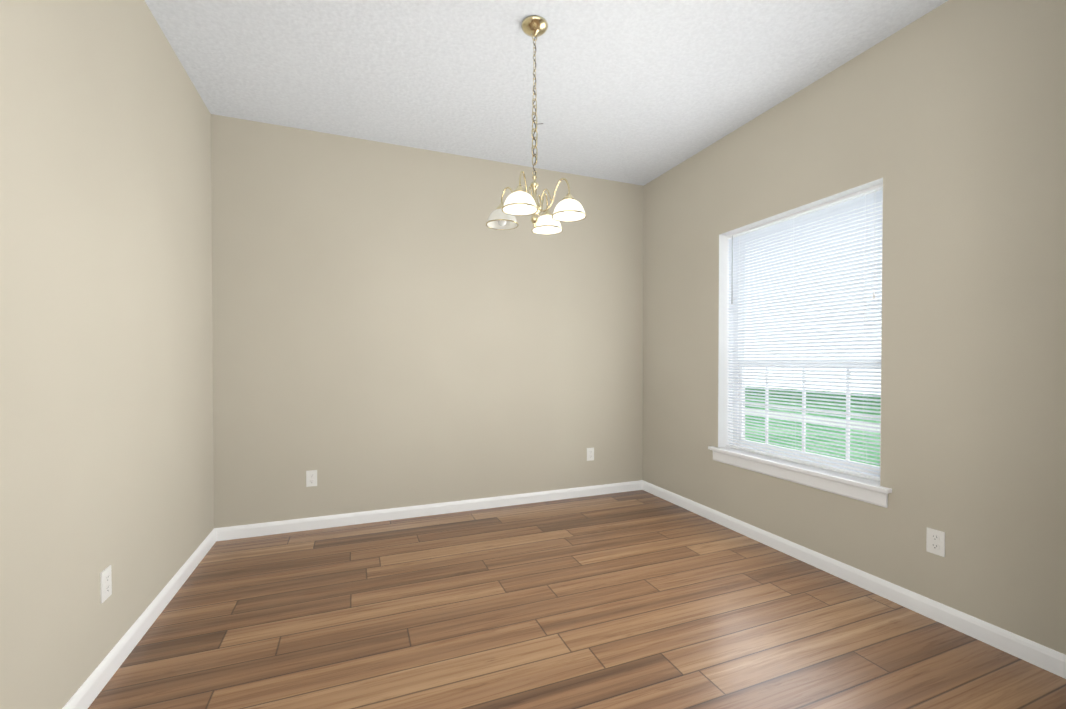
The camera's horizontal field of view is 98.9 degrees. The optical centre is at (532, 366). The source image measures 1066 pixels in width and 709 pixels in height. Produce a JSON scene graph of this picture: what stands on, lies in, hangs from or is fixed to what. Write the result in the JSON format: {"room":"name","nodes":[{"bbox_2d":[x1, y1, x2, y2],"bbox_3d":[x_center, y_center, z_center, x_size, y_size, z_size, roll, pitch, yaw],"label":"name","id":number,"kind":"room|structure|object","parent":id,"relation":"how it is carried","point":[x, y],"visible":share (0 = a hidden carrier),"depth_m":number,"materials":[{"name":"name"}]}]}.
{"room":"empty dining room","nodes":[
{"label":"empty dining room","id":0,"kind":"room"},
{"bbox_2d":[0,0,213,708],"bbox_3d":[-1.067,-0.211,0.113,0.200,2.740,5.966,0,1,-21],"label":"wall","id":1,"kind":"structure","parent":0,"point":[106,401],"depth_m":1.60,"materials":[{"name":"paint"}]},
{"bbox_2d":[100,565,111,602],"bbox_3d":[-1.556,0.793,1.663,0.008,0.110,0.068,0,1,-21],"label":"outlet","id":2,"kind":"object","parent":1,"relation":"attached to","point":[105,583],"visible":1,"depth_m":1.65,"materials":[{"name":"white plastic"}]},
{"bbox_2d":[62,528,217,708],"bbox_3d":[-0.966,1.117,0.168,0.015,0.082,5.966,0,1,-21],"label":"baseboard","id":3,"kind":"structure","parent":1,"relation":"attached to","point":[88,691],"depth_m":1.85,"materials":[{"name":"white wood"}]},
{"bbox_2d":[211,114,642,527],"bbox_3d":[-0.568,-0.252,3.618,3.679,2.740,0.200,0,1,-21],"label":"wall","id":4,"kind":"structure","parent":0,"point":[395,326],"depth_m":3.36,"materials":[{"name":"paint"}]},
{"bbox_2d":[306,470,316,486],"bbox_3d":[-1.526,0.772,3.143,0.068,0.110,0.008,0,1,-21],"label":"electrical outlet","id":5,"kind":"object","parent":4,"relation":"attached to","point":[311,477],"visible":1,"depth_m":3.14,"materials":[{"name":"white plastic"}]},
{"bbox_2d":[218,480,641,540],"bbox_3d":[-0.515,1.078,3.538,3.249,0.082,0.015,0,1,-21],"label":"baseboard","id":6,"kind":"structure","parent":4,"relation":"attached to","point":[312,523],"depth_m":3.38,"materials":[{"name":"white wood"}]},
{"bbox_2d":[587,448,593,460],"bbox_3d":[0.496,0.757,3.933,0.068,0.110,0.008,0,1,-21],"label":"electrical outlet","id":7,"kind":"object","parent":4,"relation":"attached to","point":[590,454],"visible":1,"depth_m":3.93,"materials":[{"name":"white plastic"}]},
{"bbox_2d":[145,0,947,185],"bbox_3d":[0.554,-1.618,0.730,3.679,0.060,6.366,0,1,-21],"label":"ceiling","id":8,"kind":"structure","parent":0,"point":[641,92],"depth_m":2.44,"materials":[{"name":"paint"}]},
{"bbox_2d":[486,15,585,234],"bbox_3d":[0.007,-1.129,2.149,0.406,0.950,0.406,0,1,-21],"label":"chandelier","id":9,"kind":"object","parent":8,"relation":"hanging from","point":[520,201],"visible":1,"depth_m":2.14,"materials":[{"name":"gold metal"}]},
{"bbox_2d":[88,490,1065,708],"bbox_3d":[0.554,1.181,0.762,3.679,0.060,6.366,0,1,-21],"label":"floor","id":10,"kind":"structure","parent":0,"point":[639,599],"depth_m":1.97,"materials":[{"name":"brown wood"}]},
{"bbox_2d":[643,0,1065,654],"bbox_3d":[2.174,-0.226,1.379,0.200,2.740,5.966,0,1,-21],"label":"wall","id":11,"kind":"structure","parent":0,"point":[947,122],"depth_m":2.05,"materials":[{"name":"paint"}]},
{"bbox_2d":[708,446,891,507],"bbox_3d":[1.572,0.636,2.789,0.177,0.100,1.199,0,1,-21],"label":"window sill","id":12,"kind":"structure","parent":11,"relation":"attached to","point":[870,491],"depth_m":2.60,"materials":[{"name":"white wood"}]},
{"bbox_2d":[718,178,882,477],"bbox_3d":[1.620,-0.165,2.798,0.199,1.549,1.093,0,1,-21],"label":"window","id":13,"kind":"structure","parent":11,"relation":"in","point":[723,393],"depth_m":3.08,"materials":[{"name":"white plastic"}]},
{"bbox_2d":[726,183,882,480],"bbox_3d":[1.596,-0.176,2.789,0.039,1.516,1.077,0,1,-21],"label":"window blinds","id":14,"kind":"object","parent":13,"relation":"attached to","point":[833,212],"visible":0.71,"depth_m":2.69,"materials":[{"name":"white plastic"}]},
{"bbox_2d":[642,480,1065,678],"bbox_3d":[1.533,1.088,2.740,0.015,0.082,2.940,0,1,-21],"label":"baseboard","id":15,"kind":"structure","parent":11,"relation":"attached to","point":[1046,658],"depth_m":2.18,"materials":[{"name":"white wood"}]},
{"bbox_2d":[926,527,944,556],"bbox_3d":[1.806,0.788,2.046,0.008,0.110,0.068,0,1,-21],"label":"outlet","id":16,"kind":"object","parent":11,"relation":"attached to","point":[935,541],"visible":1,"depth_m":2.04,"materials":[{"name":"white plastic"}]},
{"label":"outside","id":17,"kind":"structure","parent":0,"visible":0},
{"bbox_2d":[744,204,881,465],"bbox_3d":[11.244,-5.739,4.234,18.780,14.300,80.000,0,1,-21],"label":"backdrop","id":18,"kind":"structure","parent":17,"point":[851,445],"depth_m":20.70,"materials":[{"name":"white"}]}
]}

